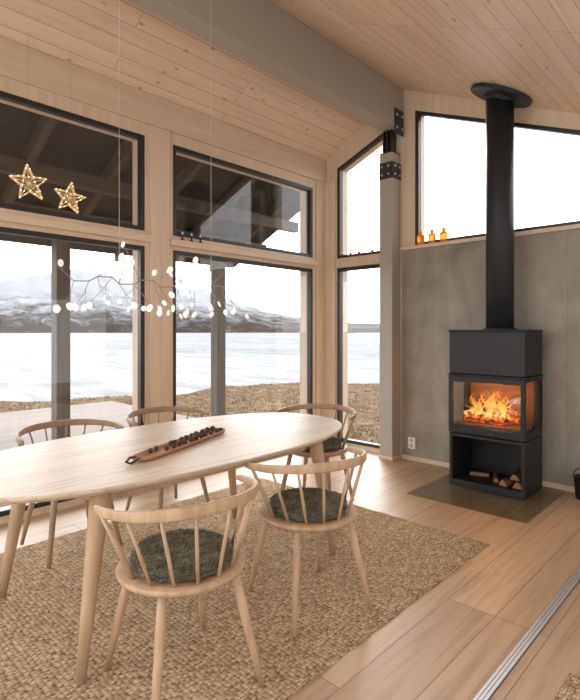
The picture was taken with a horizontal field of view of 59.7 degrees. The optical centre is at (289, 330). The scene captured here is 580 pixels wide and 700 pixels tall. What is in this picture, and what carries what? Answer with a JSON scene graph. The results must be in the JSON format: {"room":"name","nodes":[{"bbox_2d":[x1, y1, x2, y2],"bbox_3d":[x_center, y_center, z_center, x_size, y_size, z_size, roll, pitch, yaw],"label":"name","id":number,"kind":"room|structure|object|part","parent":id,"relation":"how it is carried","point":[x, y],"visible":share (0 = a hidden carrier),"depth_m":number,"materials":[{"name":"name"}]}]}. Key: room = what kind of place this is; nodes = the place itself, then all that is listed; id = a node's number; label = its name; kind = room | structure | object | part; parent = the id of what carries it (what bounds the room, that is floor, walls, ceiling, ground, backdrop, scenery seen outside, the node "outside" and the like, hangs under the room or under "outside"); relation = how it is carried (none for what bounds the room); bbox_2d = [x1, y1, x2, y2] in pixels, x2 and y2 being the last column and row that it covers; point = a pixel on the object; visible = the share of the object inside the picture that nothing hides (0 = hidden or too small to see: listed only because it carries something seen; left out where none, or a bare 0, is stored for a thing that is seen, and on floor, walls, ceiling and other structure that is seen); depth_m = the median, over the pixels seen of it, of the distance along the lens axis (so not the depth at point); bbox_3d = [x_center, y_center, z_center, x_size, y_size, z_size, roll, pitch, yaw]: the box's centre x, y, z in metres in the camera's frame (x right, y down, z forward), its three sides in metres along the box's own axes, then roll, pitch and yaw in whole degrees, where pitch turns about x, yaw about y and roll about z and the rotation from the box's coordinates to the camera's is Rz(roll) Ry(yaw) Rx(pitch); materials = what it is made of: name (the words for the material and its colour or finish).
{"room":"dining room","nodes":[
{"label":"dining room","id":0,"kind":"room"},
{"bbox_2d":[0,103,299,271],"bbox_3d":[-2.829,-1.520,4.682,2.250,1.197,7.900,0,0,43],"label":"porch roof","id":1,"kind":"structure","parent":0,"point":[212,201],"depth_m":5.50,"materials":[{"name":"brown wood"}]},
{"bbox_2d":[0,76,315,524],"bbox_3d":[-1.653,-0.290,4.063,0.210,3.280,6.220,0,0,43],"label":"wall","id":2,"kind":"structure","parent":0,"point":[7,85],"depth_m":4.46,"materials":[{"name":"brown wood"}]},
{"bbox_2d":[0,91,144,230],"bbox_3d":[-1.930,-1.270,3.665,0.055,0.820,1.921,0,0,43],"label":"window","id":3,"kind":"structure","parent":2,"relation":"in","point":[5,96],"depth_m":4.02,"materials":[{"name":"black metal"}]},
{"bbox_2d":[0,227,144,516],"bbox_3d":[-1.930,0.285,3.665,0.055,2.030,1.921,0,0,43],"label":"window","id":4,"kind":"structure","parent":2,"relation":"in","point":[12,231],"depth_m":4.32,"materials":[{"name":"black metal"}]},
{"bbox_2d":[0,212,316,265],"bbox_3d":[-1.123,-0.795,4.443,0.035,0.060,4.160,0,0,43],"label":"trim","id":5,"kind":"structure","parent":2,"relation":"attached to","point":[4,217],"depth_m":4.20,"materials":[{"name":"brown wood"}]},
{"bbox_2d":[150,125,169,423],"bbox_3d":[-1.141,-0.215,4.433,0.022,3.130,0.192,0,0,43],"label":"wooden post","id":6,"kind":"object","parent":2,"relation":"attached to","point":[159,137],"depth_m":4.41,"materials":[{"name":"brown wood"}]},
{"bbox_2d":[0,37,326,182],"bbox_3d":[-1.645,-1.910,3.911,0.050,0.260,6.010,0,0,43],"label":"ceiling beam","id":7,"kind":"structure","parent":2,"relation":"attached to","point":[18,62],"depth_m":4.29,"materials":[{"name":"brown wood"}]},
{"bbox_2d":[173,250,312,420],"bbox_3d":[-0.415,0.285,5.262,0.055,2.030,1.922,0,0,43],"label":"window","id":8,"kind":"structure","parent":2,"relation":"in","point":[175,252],"depth_m":5.57,"materials":[{"name":"black metal"}]},
{"bbox_2d":[173,145,312,257],"bbox_3d":[-0.415,-1.270,5.262,0.055,0.820,1.922,0,0,43],"label":"window","id":9,"kind":"structure","parent":2,"relation":"in","point":[178,149],"depth_m":5.20,"materials":[{"name":"black metal"}]},
{"bbox_2d":[316,180,335,436],"bbox_3d":[0.424,-0.215,5.976,0.170,3.130,0.174,0,0,43],"label":"corner post","id":10,"kind":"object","parent":2,"relation":"attached to","point":[325,192],"depth_m":6.01,"materials":[{"name":"brown wood"}]},
{"bbox_2d":[0,0,579,160],"bbox_3d":[0.323,-1.656,2.230,5.800,2.158,6.280,0,0,43],"label":"ceiling","id":11,"kind":"structure","parent":0,"point":[531,48],"depth_m":3.87,"materials":[{"name":"brown wood"}]},
{"bbox_2d":[9,91,46,199],"bbox_3d":[-1.840,-1.510,3.551,0.028,1.173,0.250,0,0,43],"label":"star ornament","id":12,"kind":"object","parent":11,"relation":"hanging from","point":[26,165],"visible":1,"depth_m":3.55,"materials":[{"name":"metal"}]},
{"bbox_3d":[-1.841,-1.048,3.552,0.025,0.247,0.250,0,0,43],"label":"star frame","id":13,"kind":"part","parent":12,"relation":"part of","materials":[{"name":"metal"}]},
{"bbox_2d":[54,77,85,213],"bbox_3d":[-1.638,-1.491,3.764,0.028,1.210,0.228,0,0,43],"label":"star ornament","id":14,"kind":"object","parent":11,"relation":"hanging from","point":[73,193],"visible":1,"depth_m":3.76,"materials":[{"name":"metal"}]},
{"bbox_3d":[-1.639,-0.998,3.765,0.025,0.224,0.228,0,0,43],"label":"star frame","id":15,"kind":"part","parent":14,"relation":"part of","materials":[{"name":"metal"}]},
{"bbox_2d":[37,241,248,318],"bbox_3d":[-0.666,-1.224,2.676,0.338,2.320,1.203,0,0,43],"label":"chandelier","id":16,"kind":"object","parent":11,"relation":"hanging from","point":[56,308],"visible":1,"depth_m":2.62,"materials":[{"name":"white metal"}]},
{"bbox_2d":[128,0,402,131],"bbox_3d":[-0.929,-2.340,3.231,0.175,0.440,6.010,0,0,43],"label":"beam","id":17,"kind":"structure","parent":11,"relation":"attached to","point":[260,33],"depth_m":4.10,"materials":[{"name":"grey wood"}]},
{"bbox_2d":[394,107,403,136],"bbox_3d":[1.142,-2.180,5.271,0.020,0.260,0.170,0,0,43],"label":"bracket","id":18,"kind":"object","parent":17,"relation":"attached to","point":[398,114],"visible":1,"depth_m":5.26,"materials":[{"name":"black metal"}]},
{"bbox_2d":[0,451,579,699],"bbox_3d":[0.346,1.410,2.036,5.500,0.120,6.030,0,0,43],"label":"floor","id":19,"kind":"structure","parent":0,"point":[446,644],"depth_m":2.62,"materials":[{"name":"brown wood"}]},
{"bbox_2d":[0,478,489,699],"bbox_3d":[-0.526,1.344,2.830,2.112,0.012,2.990,0,0,43],"label":"rug","id":20,"kind":"object","parent":19,"relation":"on","point":[403,559],"visible":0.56,"depth_m":2.42,"materials":[{"name":"wicker"}]},
{"bbox_2d":[16,419,123,567],"bbox_3d":[-1.377,0.966,3.168,0.501,0.749,0.633,0,0,45],"label":"dining chair","id":21,"kind":"object","parent":20,"relation":"on","point":[67,422],"visible":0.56,"depth_m":3.15,"materials":[{"name":"brown wood"}]},
{"bbox_3d":[-1.625,1.122,3.162,0.135,0.436,0.035,0,0,9],"label":"leg","id":22,"kind":"part","parent":21,"relation":"part of","materials":[{"name":"brown wood"}]},
{"bbox_3d":[-1.366,1.122,2.907,0.035,0.436,0.135,0,0,-10],"label":"leg","id":23,"kind":"part","parent":21,"relation":"part of","materials":[{"name":"brown wood"}]},
{"bbox_3d":[-1.433,0.621,3.222,0.345,0.060,0.633,0,0,45],"label":"rail","id":24,"kind":"part","parent":21,"relation":"part of","materials":[{"name":"brown wood"}]},
{"bbox_3d":[-1.375,1.122,3.415,0.035,0.436,0.135,0,0,-10],"label":"leg","id":25,"kind":"part","parent":21,"relation":"part of","materials":[{"name":"brown wood"}]},
{"bbox_3d":[-1.117,1.122,3.160,0.135,0.436,0.035,0,0,9],"label":"leg","id":26,"kind":"part","parent":21,"relation":"part of","materials":[{"name":"brown wood"}]},
{"bbox_2d":[125,406,209,528],"bbox_3d":[-0.904,0.966,3.739,0.501,0.749,0.633,0,0,43],"label":"dining chair","id":27,"kind":"object","parent":20,"relation":"on","point":[173,409],"visible":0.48,"depth_m":3.84,"materials":[{"name":"brown wood"}]},
{"bbox_3d":[-1.152,1.122,3.728,0.135,0.436,0.035,0,0,8],"label":"leg","id":28,"kind":"part","parent":27,"relation":"part of","materials":[{"name":"brown wood"}]},
{"bbox_3d":[-0.888,1.122,3.479,0.035,0.436,0.135,0,0,-11],"label":"leg","id":29,"kind":"part","parent":27,"relation":"part of","materials":[{"name":"brown wood"}]},
{"bbox_3d":[-0.961,0.621,3.792,0.345,0.060,0.633,0,0,43],"label":"rail","id":30,"kind":"part","parent":27,"relation":"part of","materials":[{"name":"brown wood"}]},
{"bbox_3d":[-0.907,1.122,3.986,0.035,0.436,0.135,0,0,-11],"label":"leg","id":31,"kind":"part","parent":27,"relation":"part of","materials":[{"name":"brown wood"}]},
{"bbox_3d":[-0.644,1.122,3.736,0.135,0.436,0.035,0,0,8],"label":"leg","id":32,"kind":"part","parent":27,"relation":"part of","materials":[{"name":"brown wood"}]},
{"bbox_2d":[0,413,341,684],"bbox_3d":[-0.597,0.973,2.785,1.130,0.736,2.300,0,0,43],"label":"dining table","id":33,"kind":"object","parent":20,"relation":"on","point":[92,467],"visible":0.94,"depth_m":2.45,"materials":[{"name":"brown wood"}]},
{"bbox_3d":[-1.386,0.985,2.574,0.174,0.712,0.083,0,0,-10],"label":"leg","id":34,"kind":"part","parent":33,"relation":"part of","materials":[{"name":"brown wood"}]},
{"bbox_3d":[-0.766,0.985,1.986,0.083,0.712,0.174,0,0,7],"label":"leg","id":35,"kind":"part","parent":33,"relation":"part of","materials":[{"name":"brown wood"}]},
{"bbox_2d":[125,428,224,464],"bbox_3d":[-0.575,0.589,2.656,0.119,0.030,0.836,0,0,22],"label":"wooden tray","id":36,"kind":"object","parent":33,"relation":"on","point":[142,456],"visible":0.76,"depth_m":2.49,"materials":[{"name":"brown wood"}]},
{"bbox_2d":[188,435,193,441],"bbox_3d":[-0.532,0.579,2.713,0.036,0.035,0.037,-1,1,-34],"label":"pine cone","id":37,"kind":"object","parent":36,"relation":"in","point":[190,438],"visible":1,"depth_m":2.70,"materials":[{"name":"brown plant"}]},
{"bbox_3d":[-0.427,0.985,3.585,0.083,0.712,0.174,0,0,7],"label":"leg","id":38,"kind":"part","parent":33,"relation":"part of","materials":[{"name":"brown wood"}]},
{"bbox_3d":[0.193,0.985,2.997,0.174,0.712,0.083,0,0,-10],"label":"leg","id":39,"kind":"part","parent":33,"relation":"part of","materials":[{"name":"brown wood"}]},
{"bbox_2d":[94,475,263,699],"bbox_3d":[-0.410,0.966,1.945,0.633,0.749,0.501,0,0,-38],"label":"dining chair","id":40,"kind":"object","parent":20,"relation":"on","point":[130,581],"visible":0.86,"depth_m":1.77,"materials":[{"name":"brown wood"}]},
{"bbox_3d":[-0.668,1.122,1.984,0.135,0.436,0.035,0,0,16],"label":"leg","id":41,"kind":"part","parent":40,"relation":"part of","materials":[{"name":"brown wood"}]},
{"bbox_3d":[-0.442,1.122,1.699,0.035,0.436,0.135,0,0,-3],"label":"leg","id":42,"kind":"part","parent":40,"relation":"part of","materials":[{"name":"brown wood"}]},
{"bbox_3d":[-0.362,0.621,1.884,0.633,0.060,0.345,0,0,-38],"label":"rail","id":43,"kind":"part","parent":40,"relation":"part of","materials":[{"name":"brown wood"}]},
{"bbox_2d":[128,529,232,582],"bbox_3d":[-0.415,0.850,1.952,0.396,0.068,0.396,0,0,-28],"label":"seat cushion","id":44,"kind":"object","parent":40,"relation":"on","point":[181,542],"visible":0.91,"depth_m":1.88,"materials":[{"name":"fabric"}]},
{"bbox_3d":[-0.416,0.905,1.952,0.492,0.041,0.482,0,0,-38],"label":"seat","id":45,"kind":"part","parent":40,"relation":"part of","materials":[{"name":"brown wood"}]},
{"bbox_3d":[-0.389,1.122,2.205,0.035,0.436,0.135,0,0,-3],"label":"leg","id":46,"kind":"part","parent":40,"relation":"part of","materials":[{"name":"brown wood"}]},
{"bbox_3d":[-0.164,1.122,1.920,0.135,0.436,0.035,0,0,16],"label":"leg","id":47,"kind":"part","parent":40,"relation":"part of","materials":[{"name":"brown wood"}]},
{"bbox_2d":[245,447,372,636],"bbox_3d":[0.094,0.966,2.506,0.633,0.749,0.501,0,0,-30],"label":"dining chair","id":48,"kind":"object","parent":20,"relation":"on","point":[266,513],"visible":0.92,"depth_m":2.34,"materials":[{"name":"brown wood"}]},
{"bbox_3d":[-0.155,1.122,2.581,0.135,0.436,0.035,0,0,24],"label":"leg","id":49,"kind":"part","parent":48,"relation":"part of","materials":[{"name":"brown wood"}]},
{"bbox_3d":[0.027,1.122,2.267,0.035,0.436,0.135,0,0,6],"label":"leg","id":50,"kind":"part","parent":48,"relation":"part of","materials":[{"name":"brown wood"}]},
{"bbox_3d":[0.133,0.621,2.438,0.633,0.060,0.345,0,0,-30],"label":"rail","id":51,"kind":"part","parent":48,"relation":"part of","materials":[{"name":"brown wood"}]},
{"bbox_3d":[0.089,0.905,2.514,0.492,0.041,0.482,0,0,-30],"label":"seat","id":52,"kind":"part","parent":48,"relation":"part of","materials":[{"name":"brown wood"}]},
{"bbox_2d":[269,487,347,521],"bbox_3d":[0.090,0.850,2.515,0.396,0.068,0.396,0,0,-13],"label":"seat cushion","id":53,"kind":"object","parent":48,"relation":"on","point":[312,496],"visible":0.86,"depth_m":2.43,"materials":[{"name":"grey fabric"}]},
{"bbox_3d":[0.151,1.122,2.760,0.035,0.436,0.135,0,0,6],"label":"leg","id":54,"kind":"part","parent":48,"relation":"part of","materials":[{"name":"brown wood"}]},
{"bbox_3d":[0.334,1.122,2.446,0.135,0.436,0.035,0,0,24],"label":"leg","id":55,"kind":"part","parent":48,"relation":"part of","materials":[{"name":"brown wood"}]},
{"bbox_2d":[276,403,355,500],"bbox_3d":[0.206,0.966,3.883,0.633,0.749,0.501,0,0,27],"label":"dining chair","id":56,"kind":"object","parent":20,"relation":"on","point":[336,452],"visible":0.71,"depth_m":3.92,"materials":[{"name":"brown wood"}]},
{"bbox_3d":[-0.039,1.122,3.794,0.135,0.436,0.035,0,0,-27],"label":"leg","id":57,"kind":"part","parent":56,"relation":"part of","materials":[{"name":"brown wood"}]},
{"bbox_3d":[0.127,1.122,4.117,0.035,0.436,0.135,0,0,-9],"label":"leg","id":58,"kind":"part","parent":56,"relation":"part of","materials":[{"name":"brown wood"}]},
{"bbox_3d":[0.242,0.621,3.952,0.633,0.060,0.345,0,0,27],"label":"rail","id":59,"kind":"part","parent":56,"relation":"part of","materials":[{"name":"brown wood"}]},
{"bbox_3d":[0.202,0.905,3.874,0.492,0.041,0.482,0,0,27],"label":"seat","id":60,"kind":"part","parent":56,"relation":"part of","materials":[{"name":"brown wood"}]},
{"bbox_2d":[305,436,341,450],"bbox_3d":[0.201,0.850,3.875,0.396,0.068,0.396,0,0,3],"label":"seat cushion","id":61,"kind":"object","parent":56,"relation":"on","point":[332,443],"visible":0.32,"depth_m":3.76,"materials":[{"name":"grey fabric"}]},
{"bbox_3d":[0.278,1.122,3.632,0.035,0.436,0.135,0,0,-9],"label":"leg","id":62,"kind":"part","parent":56,"relation":"part of","materials":[{"name":"brown wood"}]},
{"bbox_3d":[0.443,1.122,3.955,0.135,0.436,0.035,0,0,-27],"label":"leg","id":63,"kind":"part","parent":56,"relation":"part of","materials":[{"name":"brown wood"}]},
{"bbox_2d":[379,152,400,460],"bbox_3d":[1.063,-0.260,5.312,0.252,3.220,0.252,0,0,43],"label":"support post","id":64,"kind":"object","parent":19,"relation":"on","point":[389,187],"depth_m":5.31,"materials":[{"name":"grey wood"}]},
{"bbox_3d":[1.004,-1.685,5.307,0.156,0.170,0.010,0,0,43],"label":"plate","id":65,"kind":"part","parent":64,"relation":"part of","materials":[{"name":"black metal"}]},
{"bbox_2d":[379,129,399,154],"bbox_3d":[1.061,-1.995,5.369,0.156,0.248,0.156,0,0,43],"label":"post cap","id":66,"kind":"object","parent":64,"relation":"on","point":[389,137],"visible":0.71,"depth_m":5.33,"materials":[{"name":"black metal"}]},
{"bbox_3d":[1.061,-2.000,5.369,0.016,0.238,0.120,0,0,43],"label":"knife plate","id":67,"kind":"part","parent":66,"relation":"part of","materials":[{"name":"black metal"}]},
{"bbox_3d":[1.063,-1.685,5.309,0.234,0.170,0.116,0,0,-2],"label":"steel bracket","id":68,"kind":"part","parent":64,"relation":"part of","materials":[{"name":"black metal"}]},
{"bbox_3d":[1.061,1.333,5.369,0.172,0.035,0.172,0,0,43],"label":"foot trim","id":69,"kind":"part","parent":64,"relation":"part of","materials":[{"name":"brown wood"}]},
{"bbox_3d":[1.122,-1.685,5.310,0.010,0.170,0.157,0,0,43],"label":"plate","id":70,"kind":"part","parent":64,"relation":"part of","materials":[{"name":"black metal"}]},
{"bbox_2d":[472,566,579,699],"bbox_3d":[0.649,1.347,1.796,0.046,0.006,5.900,0,0,43],"label":"door track","id":71,"kind":"object","parent":19,"relation":"on","point":[497,678],"visible":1,"depth_m":2.18,"materials":[{"name":"metal"}]},
{"bbox_2d":[554,673,579,699],"bbox_3d":[0.945,1.344,0.758,1.482,0.012,2.013,0,0,43],"label":"rug","id":72,"kind":"object","parent":19,"relation":"on","point":[570,690],"visible":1,"depth_m":1.89,"materials":[{"name":"wicker"}]},
{"bbox_2d":[573,467,579,499],"bbox_3d":[2.383,1.220,4.052,0.208,0.259,0.200,0,0,43],"label":"bucket","id":73,"kind":"object","parent":19,"relation":"on","point":[576,476],"visible":1,"depth_m":4.05,"materials":[{"name":"black metal"}]},
{"bbox_3d":[1.647,1.345,4.213,0.950,0.008,0.980,0,0,43],"label":"plate","id":74,"kind":"object","parent":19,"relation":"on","visible":0},
{"bbox_2d":[448,330,542,499],"bbox_3d":[1.762,0.665,4.356,0.656,1.352,0.466,0,0,43],"label":"wood stove","id":75,"kind":"object","parent":74,"relation":"on","point":[508,363],"visible":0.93,"depth_m":4.27,"materials":[{"name":"black metal"}]},
{"bbox_2d":[470,471,488,476],"bbox_3d":[1.685,1.268,4.494,0.160,0.031,0.052,0,0,23],"label":"log","id":76,"kind":"object","parent":75,"relation":"in","point":[475,473],"visible":1,"depth_m":4.48,"materials":[{"name":"brown wood"}]},
{"bbox_3d":[1.611,0.859,4.197,0.180,0.015,0.028,0,0,43],"label":"door handle","id":77,"kind":"part","parent":75,"relation":"part of","materials":[{"name":"black metal"}]},
{"bbox_2d":[463,413,505,425],"bbox_3d":[1.666,0.757,4.342,0.340,0.080,0.077,0,0,42],"label":"log","id":78,"kind":"object","parent":75,"relation":"in","point":[481,418],"visible":0.94,"depth_m":4.31,"materials":[{"name":"orange wood"}]},
{"bbox_3d":[1.769,0.380,4.364,0.656,0.013,0.432,0,0,43],"label":"plate","id":79,"kind":"part","parent":75,"relation":"part of","materials":[{"name":"black metal"}]},
{"bbox_2d":[493,472,498,482],"bbox_3d":[1.784,1.264,4.372,0.051,0.041,0.200,0,0,22],"label":"log","id":80,"kind":"object","parent":75,"relation":"in","point":[495,475],"visible":1,"depth_m":4.32,"materials":[{"name":"brown wood"}]},
{"bbox_2d":[470,83,531,329],"bbox_3d":[1.821,-1.081,4.365,0.488,2.141,0.524,0,0,43],"label":"flue pipe","id":81,"kind":"object","parent":75,"relation":"on","point":[501,101],"visible":0.96,"depth_m":4.27,"materials":[{"name":"black metal"}]},
{"bbox_2d":[482,413,519,424],"bbox_3d":[1.802,0.756,4.370,0.070,0.076,0.340,0,0,-45],"label":"log","id":82,"kind":"object","parent":75,"relation":"in","point":[512,420],"visible":0.34,"depth_m":4.26,"materials":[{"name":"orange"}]},
{"bbox_2d":[474,406,517,416],"bbox_3d":[1.764,0.690,4.330,0.343,0.078,0.068,0,0,29],"label":"log","id":83,"kind":"object","parent":82,"relation":"on","point":[512,412],"visible":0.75,"depth_m":4.29,"materials":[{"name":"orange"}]},
{"bbox_2d":[464,391,518,419],"bbox_3d":[1.716,0.615,4.364,0.510,0.242,0.256,0,0,43],"label":"flames","id":84,"kind":"object","parent":83,"relation":"on","point":[487,404],"visible":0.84,"depth_m":4.33},
{"bbox_2d":[499,476,516,486],"bbox_3d":[1.864,1.259,4.276,0.260,0.051,0.066,0,0,-41],"label":"log","id":85,"kind":"object","parent":75,"relation":"in","point":[506,482],"visible":0.68,"depth_m":4.21,"materials":[{"name":"brown wood"}]},
{"bbox_2d":[513,480,520,489],"bbox_3d":[1.937,1.256,4.200,0.082,0.057,0.260,0,0,42],"label":"log","id":86,"kind":"object","parent":75,"relation":"in","point":[517,485],"visible":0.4,"depth_m":4.11,"materials":[{"name":"brown wood"}]},
{"bbox_2d":[510,468,520,480],"bbox_3d":[1.904,1.197,4.231,0.081,0.050,0.240,0,0,33],"label":"log","id":87,"kind":"object","parent":86,"relation":"on","point":[516,476],"visible":0.86,"depth_m":4.15,"materials":[{"name":"brown wood"}]},
{"bbox_2d":[326,89,579,454],"bbox_3d":[2.398,-0.632,4.345,5.700,3.965,0.235,0,0,43],"label":"wall","id":88,"kind":"structure","parent":0,"point":[365,134],"depth_m":5.37,"materials":[{"name":"brown wood"}]},
{"bbox_2d":[337,264,379,448],"bbox_3d":[0.820,0.280,5.766,0.666,2.040,0.055,0,0,43],"label":"window","id":89,"kind":"structure","parent":88,"relation":"in","point":[340,271],"depth_m":5.96,"materials":[{"name":"black metal"}]},
{"bbox_2d":[337,133,382,258],"bbox_3d":[0.820,-1.518,5.766,0.666,1.336,0.055,0,0,43],"label":"window","id":90,"kind":"structure","parent":88,"relation":"in","point":[378,139],"depth_m":5.95,"materials":[{"name":"black metal"}]},
{"bbox_2d":[401,454,574,492],"bbox_3d":[2.792,1.327,3.836,4.430,0.045,0.015,0,0,43],"label":"baseboard","id":91,"kind":"structure","parent":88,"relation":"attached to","point":[403,456],"depth_m":5.02,"materials":[{"name":"brown wood"}]},
{"bbox_2d":[415,110,579,244],"bbox_3d":[2.079,-1.593,4.572,2.077,1.415,0.055,0,0,43],"label":"window","id":92,"kind":"structure","parent":88,"relation":"in","point":[418,114],"depth_m":5.02,"materials":[{"name":"black metal"}]},
{"bbox_2d":[402,229,579,486],"bbox_3d":[2.868,0.250,3.917,4.430,2.200,0.208,0,0,43],"label":"wall","id":93,"kind":"structure","parent":0,"point":[444,287],"depth_m":4.80,"materials":[{"name":"grey concrete"}]},
{"bbox_2d":[408,437,414,448],"bbox_3d":[1.271,1.170,5.278,0.084,0.120,0.014,0,0,43],"label":"wall socket","id":94,"kind":"object","parent":93,"relation":"attached to","point":[411,440],"visible":1,"depth_m":5.27,"materials":[{"name":"white plastic"}]},
{"bbox_2d":[400,224,579,250],"bbox_3d":[2.856,-0.868,3.904,4.430,0.035,0.265,0,0,43],"label":"trim","id":95,"kind":"structure","parent":93,"relation":"on","point":[575,226],"depth_m":4.74,"materials":[{"name":"brown wood"}]},
{"bbox_2d":[417,230,424,244],"bbox_3d":[1.348,-0.958,5.199,0.080,0.146,0.080,0,0,43],"label":"bottle","id":96,"kind":"object","parent":95,"relation":"on","point":[420,238],"visible":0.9,"depth_m":5.17,"materials":[{"name":"orange glass"}]},
{"bbox_2d":[428,229,435,242],"bbox_3d":[1.439,-0.958,5.113,0.080,0.146,0.080,0,0,43],"label":"bottle","id":97,"kind":"object","parent":95,"relation":"on","point":[431,236],"visible":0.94,"depth_m":5.08,"materials":[{"name":"orange glass"}]},
{"bbox_2d":[439,227,447,241],"bbox_3d":[1.530,-0.958,5.027,0.080,0.146,0.080,0,0,43],"label":"bottle","id":98,"kind":"object","parent":95,"relation":"on","point":[443,236],"visible":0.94,"depth_m":5.00,"materials":[{"name":"orange glass"}]},
{"label":"outside","id":99,"kind":"structure","parent":0,"visible":0},
{"bbox_2d":[0,382,379,443],"bbox_3d":[0.000,2.753,16.888,74.000,1.619,40.225,0,0,0],"label":"ground","id":100,"kind":"structure","parent":99,"point":[369,412],"depth_m":17.76,"materials":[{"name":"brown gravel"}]},
{"bbox_2d":[0,401,193,507],"bbox_3d":[-5.348,1.460,4.315,5.500,0.100,10.900,0,0,43],"label":"deck","id":101,"kind":"object","parent":100,"relation":"on","point":[11,423],"visible":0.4,"depth_m":8.05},
{"bbox_2d":[51,240,69,439],"bbox_3d":[-2.542,0.135,5.602,0.150,2.550,0.150,0,0,43],"label":"porch post","id":102,"kind":"object","parent":101,"relation":"on","point":[60,281],"visible":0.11,"depth_m":5.55,"materials":[{"name":"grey wood"}]},
{"bbox_2d":[211,260,225,415],"bbox_3d":[-1.024,0.135,7.202,0.150,2.550,0.150,0,0,43],"label":"porch post","id":103,"kind":"object","parent":101,"relation":"on","point":[218,321],"visible":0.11,"depth_m":7.15,"materials":[{"name":"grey wood"}]},
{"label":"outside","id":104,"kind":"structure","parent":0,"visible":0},
{"bbox_2d":[0,333,379,401],"bbox_3d":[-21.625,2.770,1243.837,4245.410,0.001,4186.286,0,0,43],"label":"lake","id":105,"kind":"structure","parent":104,"point":[101,364],"depth_m":45.86,"materials":[{"name":"liquid"}]},
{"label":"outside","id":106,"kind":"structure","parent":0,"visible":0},
{"bbox_2d":[0,269,379,332],"bbox_3d":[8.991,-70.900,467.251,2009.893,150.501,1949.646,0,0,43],"label":"mountain range","id":107,"kind":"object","parent":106,"point":[25,303],"visible":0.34,"depth_m":859.25,"materials":[{"name":"white snow"}]}
]}

